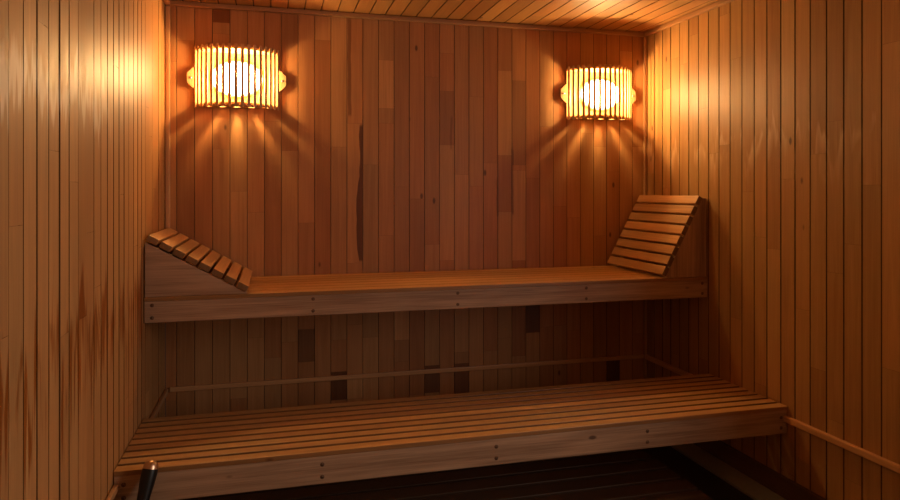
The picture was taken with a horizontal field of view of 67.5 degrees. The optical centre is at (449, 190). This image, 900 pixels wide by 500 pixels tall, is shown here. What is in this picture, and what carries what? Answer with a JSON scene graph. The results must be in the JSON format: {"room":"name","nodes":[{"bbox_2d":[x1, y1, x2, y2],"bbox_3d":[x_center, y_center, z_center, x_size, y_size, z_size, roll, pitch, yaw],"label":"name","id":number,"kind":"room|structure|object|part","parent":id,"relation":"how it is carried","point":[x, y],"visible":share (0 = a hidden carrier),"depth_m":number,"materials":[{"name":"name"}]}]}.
{"room":"sauna","nodes":[
{"label":"sauna","id":0,"kind":"room"},
{"bbox_2d":[0,0,164,499],"bbox_3d":[-0.884,0.187,1.348,0.061,2.150,3.720,0,0,-15],"label":"wall","id":1,"kind":"structure","parent":0,"point":[82,82],"depth_m":1.71,"materials":[{"name":"brown wood"}]},
{"bbox_2d":[106,388,167,499],"bbox_3d":[-0.846,0.929,1.357,0.014,0.022,3.678,0,0,-15],"label":"trim","id":2,"kind":"structure","parent":1,"relation":"attached to","point":[115,488],"depth_m":2.78,"materials":[{"name":"brown wood"}]},
{"bbox_2d":[114,374,787,499],"bbox_3d":[0.098,0.934,2.675,2.514,0.111,0.511,0,0,-15],"label":"bench","id":3,"kind":"object","parent":1,"relation":"attached to","point":[211,454],"visible":1,"depth_m":2.51,"materials":[{"name":"brown wood"}]},
{"bbox_2d":[166,6,643,416],"bbox_3d":[-0.122,0.187,3.504,2.519,2.150,0.061,0,0,-15],"label":"wall","id":4,"kind":"structure","parent":0,"point":[389,146],"depth_m":3.43,"materials":[{"name":"brown wood"}]},
{"bbox_2d":[165,6,169,228],"bbox_3d":[-1.316,-0.230,3.144,0.020,1.264,0.022,0,0,-15],"label":"trim","id":5,"kind":"structure","parent":4,"relation":"attached to","point":[167,8],"depth_m":3.13,"materials":[{"name":"brown wood"}]},
{"bbox_2d":[187,43,285,110],"bbox_3d":[-1.001,-0.533,3.164,0.452,0.290,0.143,0,0,-15],"label":"wall lamp","id":6,"kind":"object","parent":4,"relation":"attached to","point":[223,75],"visible":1,"depth_m":3.15,"materials":[{"name":"brown wood"}]},
{"bbox_3d":[-1.004,-0.533,3.172,0.218,0.148,0.069,0,0,-15],"label":"glass globe","id":7,"kind":"part","parent":6,"relation":"part of"},
{"bbox_3d":[-1.002,-0.662,3.167,0.388,0.012,0.131,0,0,-15],"label":"plate","id":8,"kind":"part","parent":6,"relation":"part of","materials":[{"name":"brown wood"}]},
{"bbox_3d":[-1.002,-0.404,3.167,0.388,0.012,0.131,0,0,-15],"label":"plate","id":9,"kind":"part","parent":6,"relation":"part of","materials":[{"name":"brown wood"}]},
{"bbox_2d":[165,1,646,36],"bbox_3d":[-0.110,-0.875,3.461,2.513,0.022,0.026,0,0,-15],"label":"trim","id":10,"kind":"structure","parent":4,"relation":"attached to","point":[172,3],"depth_m":3.41,"materials":[{"name":"brown wood"}]},
{"bbox_2d":[170,354,643,391],"bbox_3d":[-0.112,0.929,3.466,2.479,0.022,0.014,0,0,-15],"label":"trim","id":11,"kind":"structure","parent":4,"relation":"attached to","point":[640,356],"depth_m":3.42,"materials":[{"name":"brown wood"}]},
{"bbox_2d":[144,265,707,322],"bbox_3d":[-0.041,0.464,3.200,2.514,0.100,0.557,0,0,-15],"label":"bench","id":12,"kind":"object","parent":4,"relation":"attached to","point":[327,294],"visible":0.88,"depth_m":2.98,"materials":[{"name":"brown wood"}]},
{"bbox_2d":[145,228,251,296],"bbox_3d":[-1.065,0.292,2.919,0.387,0.242,0.542,0,0,-15],"label":"wedge","id":13,"kind":"object","parent":12,"relation":"on","point":[178,269],"visible":1,"depth_m":2.66,"materials":[{"name":"brown wood"}]},
{"bbox_3d":[-1.117,0.307,3.103,0.381,0.213,0.024,0,0,-15],"label":"panel","id":14,"kind":"part","parent":13,"relation":"part of","materials":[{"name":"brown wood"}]},
{"bbox_2d":[607,195,705,277],"bbox_3d":[1.053,0.219,3.479,0.247,0.390,0.542,0,0,-15],"label":"wedge","id":15,"kind":"object","parent":12,"relation":"on","point":[688,259],"visible":1,"depth_m":3.33,"materials":[{"name":"brown wood"}]},
{"bbox_3d":[1.016,0.225,3.667,0.223,0.377,0.024,0,0,-15],"label":"panel","id":16,"kind":"part","parent":15,"relation":"part of","materials":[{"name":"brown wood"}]},
{"bbox_3d":[1.129,0.225,3.240,0.223,0.377,0.024,0,0,-15],"label":"panel","id":17,"kind":"part","parent":15,"relation":"part of","materials":[{"name":"brown wood"}]},
{"bbox_2d":[560,64,635,121],"bbox_3d":[0.835,-0.528,3.650,0.452,0.290,0.143,0,0,-15],"label":"wall lamp","id":18,"kind":"object","parent":4,"relation":"attached to","point":[605,92],"visible":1,"depth_m":3.63,"materials":[{"name":"brown wood"}]},
{"bbox_3d":[0.835,-0.657,3.653,0.388,0.012,0.131,0,0,-15],"label":"plate","id":19,"kind":"part","parent":18,"relation":"part of","materials":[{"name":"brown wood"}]},
{"bbox_3d":[0.835,-0.399,3.653,0.388,0.012,0.131,0,0,-15],"label":"plate","id":20,"kind":"part","parent":18,"relation":"part of","materials":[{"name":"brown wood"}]},
{"bbox_3d":[0.833,-0.528,3.658,0.218,0.148,0.069,0,0,-15],"label":"glass globe","id":21,"kind":"part","parent":18,"relation":"part of"},
{"bbox_2d":[643,37,646,378],"bbox_3d":[1.097,0.140,3.784,0.016,2.004,0.018,0,0,-15],"label":"trim","id":22,"kind":"structure","parent":4,"relation":"attached to","point":[644,38],"depth_m":3.78,"materials":[{"name":"brown wood"}]},
{"bbox_2d":[170,0,719,31],"bbox_3d":[0.362,-0.918,1.677,2.519,0.061,3.720,0,0,-15],"label":"ceiling","id":23,"kind":"structure","parent":0,"point":[618,15],"depth_m":3.28,"materials":[{"name":"brown wood"}]},
{"bbox_2d":[641,446,752,499],"bbox_3d":[0.362,1.292,1.677,2.639,0.060,3.840,0,0,-15],"label":"floor","id":24,"kind":"structure","parent":0,"point":[705,481],"depth_m":3.00,"materials":[{"name":"tile"}]},
{"bbox_2d":[137,460,158,499],"bbox_3d":[-0.958,1.051,2.026,0.090,0.421,0.204,0,0,4],"label":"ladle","id":25,"kind":"object","parent":24,"relation":"on","point":[149,472],"visible":1,"depth_m":2.08,"materials":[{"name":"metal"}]},
{"bbox_2d":[178,449,712,499],"bbox_3d":[0.018,1.241,2.495,2.074,0.042,1.723,0,0,-15],"label":"duckboard","id":26,"kind":"object","parent":24,"relation":"on","point":[628,474],"visible":0.41,"depth_m":2.79,"materials":[{"name":"brown wood"}]},
{"bbox_2d":[647,0,899,499],"bbox_3d":[1.608,0.187,2.007,0.061,2.150,3.720,0,0,-15],"label":"wall","id":27,"kind":"structure","parent":0,"point":[782,115],"depth_m":2.70,"materials":[{"name":"brown wood"}]},
{"bbox_2d":[645,0,734,35],"bbox_3d":[1.567,-0.875,1.991,0.024,0.022,3.670,0,0,-15],"label":"trim","id":28,"kind":"structure","parent":27,"relation":"attached to","point":[717,4],"depth_m":3.37,"materials":[{"name":"brown wood"}]},
{"bbox_2d":[671,443,785,499],"bbox_3d":[1.338,1.256,2.602,0.110,0.012,2.425,0,0,-15],"label":"trim","id":29,"kind":"structure","parent":27,"relation":"attached to","point":[740,481],"depth_m":2.98,"materials":[{"name":"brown wood"}]},
{"bbox_2d":[693,440,826,499],"bbox_3d":[1.402,1.216,2.619,0.018,0.093,2.425,0,0,-15],"label":"baseboard","id":30,"kind":"structure","parent":27,"relation":"attached to","point":[776,482],"depth_m":2.89,"materials":[{"name":"brown wood"}]},
{"bbox_2d":[645,355,899,473],"bbox_3d":[1.406,0.929,2.610,0.018,0.025,2.406,0,0,-15],"label":"trim","id":31,"kind":"structure","parent":27,"relation":"attached to","point":[893,466],"depth_m":2.52,"materials":[{"name":"brown wood"}]}
]}

